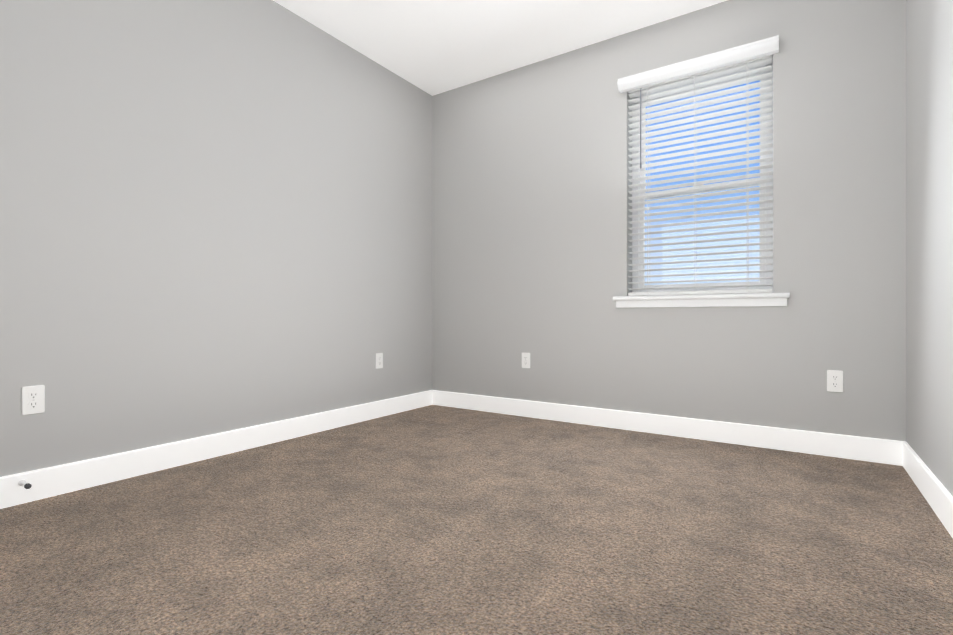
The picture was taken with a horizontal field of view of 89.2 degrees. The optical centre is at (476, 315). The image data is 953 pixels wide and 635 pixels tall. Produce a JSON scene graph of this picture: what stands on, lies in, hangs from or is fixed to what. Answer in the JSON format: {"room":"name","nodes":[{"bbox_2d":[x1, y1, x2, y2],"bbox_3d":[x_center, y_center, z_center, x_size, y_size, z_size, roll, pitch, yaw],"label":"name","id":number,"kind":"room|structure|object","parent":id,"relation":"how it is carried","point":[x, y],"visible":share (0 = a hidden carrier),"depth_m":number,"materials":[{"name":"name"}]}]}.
{"room":"empty bedroom","nodes":[
{"label":"empty bedroom","id":0,"kind":"room"},
{"bbox_2d":[0,0,431,476],"bbox_3d":[-1.523,-0.571,2.682,0.200,2.681,3.800,0,0,34],"label":"wall","id":1,"kind":"structure","parent":0,"point":[215,216],"depth_m":2.57,"materials":[{"name":"grey paint"}]},
{"bbox_2d":[22,385,44,414],"bbox_3d":[-1.845,0.351,2.014,0.008,0.117,0.072,0,0,34],"label":"electrical outlet","id":2,"kind":"object","parent":1,"relation":"attached to","point":[33,399],"visible":1,"depth_m":2.01,"materials":[{"name":"white plastic"}]},
{"bbox_2d":[0,390,431,508],"bbox_3d":[-1.434,0.708,2.622,0.015,0.124,3.800,0,0,34],"label":"baseboard","id":3,"kind":"structure","parent":1,"relation":"attached to","point":[52,481],"depth_m":2.48,"materials":[{"name":"white wood"}]},
{"bbox_2d":[18,479,31,488],"bbox_3d":[-1.821,0.682,1.952,0.092,0.025,0.025,0,0,34],"label":"doorstop","id":4,"kind":"object","parent":3,"relation":"attached to","point":[22,482],"visible":1,"depth_m":1.95,"materials":[{"name":"white metal"}]},
{"bbox_2d":[376,353,382,368],"bbox_3d":[-0.738,0.344,3.672,0.008,0.117,0.072,0,0,34],"label":"electrical outlet","id":5,"kind":"object","parent":1,"relation":"attached to","point":[379,360],"visible":1,"depth_m":3.67,"materials":[{"name":"white plastic"}]},
{"bbox_2d":[0,405,952,634],"bbox_3d":[-0.147,0.819,1.762,3.510,0.100,4.200,0,0,34],"label":"floor","id":6,"kind":"structure","parent":0,"point":[435,520],"depth_m":1.65,"materials":[{"name":"carpet"}]},
{"bbox_2d":[273,0,726,95],"bbox_3d":[-0.147,-1.962,1.764,3.510,0.100,4.200,0,0,34],"label":"ceiling","id":7,"kind":"structure","parent":0,"point":[433,47],"depth_m":3.22,"materials":[{"name":"white paint"}]},
{"bbox_2d":[432,0,905,440],"bbox_3d":[0.964,-0.570,3.426,3.510,2.681,0.200,0,0,34],"label":"wall","id":8,"kind":"structure","parent":0,"point":[531,213],"depth_m":3.10,"materials":[{"name":"grey paint"}]},
{"bbox_2d":[522,353,529,367],"bbox_3d":[0.377,0.343,3.694,0.072,0.117,0.008,0,0,34],"label":"electrical outlet","id":9,"kind":"object","parent":8,"relation":"attached to","point":[525,360],"visible":1,"depth_m":3.69,"materials":[{"name":"white plastic"}]},
{"bbox_2d":[432,390,899,465],"bbox_3d":[0.908,0.708,3.333,3.060,0.124,0.015,0,0,34],"label":"baseboard","id":10,"kind":"structure","parent":8,"relation":"attached to","point":[877,450],"depth_m":3.02,"materials":[{"name":"white wood"}]},
{"bbox_2d":[613,293,789,307],"bbox_3d":[1.409,-0.091,3.098,1.006,0.076,0.250,0,0,34],"label":"window sill","id":11,"kind":"structure","parent":8,"relation":"attached to","point":[743,300],"depth_m":2.98,"materials":[{"name":"white wood"}]},
{"bbox_2d":[632,59,772,295],"bbox_3d":[1.458,-0.845,3.172,0.846,1.432,0.075,0,0,34],"label":"window unit","id":12,"kind":"structure","parent":8,"relation":"in","point":[767,267],"depth_m":3.12,"materials":[{"name":"white plastic"}]},
{"bbox_2d":[617,35,778,295],"bbox_3d":[1.362,-0.860,3.041,0.916,1.453,0.132,0,0,34],"label":"window blind","id":13,"kind":"object","parent":12,"relation":"attached to","point":[751,55],"visible":0.98,"depth_m":3.03,"materials":[{"name":"white plastic"}]},
{"bbox_2d":[827,370,842,391],"bbox_3d":[1.956,0.358,2.639,0.072,0.117,0.008,0,0,34],"label":"electrical outlet","id":14,"kind":"object","parent":8,"relation":"attached to","point":[834,380],"visible":1,"depth_m":2.64,"materials":[{"name":"white plastic"}]},
{"bbox_2d":[906,0,952,495],"bbox_3d":[1.230,-0.572,0.844,0.200,2.681,3.800,0,0,34],"label":"wall","id":15,"kind":"structure","parent":0,"point":[929,232],"depth_m":2.02,"materials":[{"name":"grey paint"}]},
{"bbox_2d":[900,441,952,537],"bbox_3d":[1.140,0.707,0.902,0.015,0.124,3.800,0,0,34],"label":"baseboard","id":16,"kind":"structure","parent":15,"relation":"attached to","point":[938,497],"depth_m":1.97,"materials":[{"name":"white wood"}]}
]}

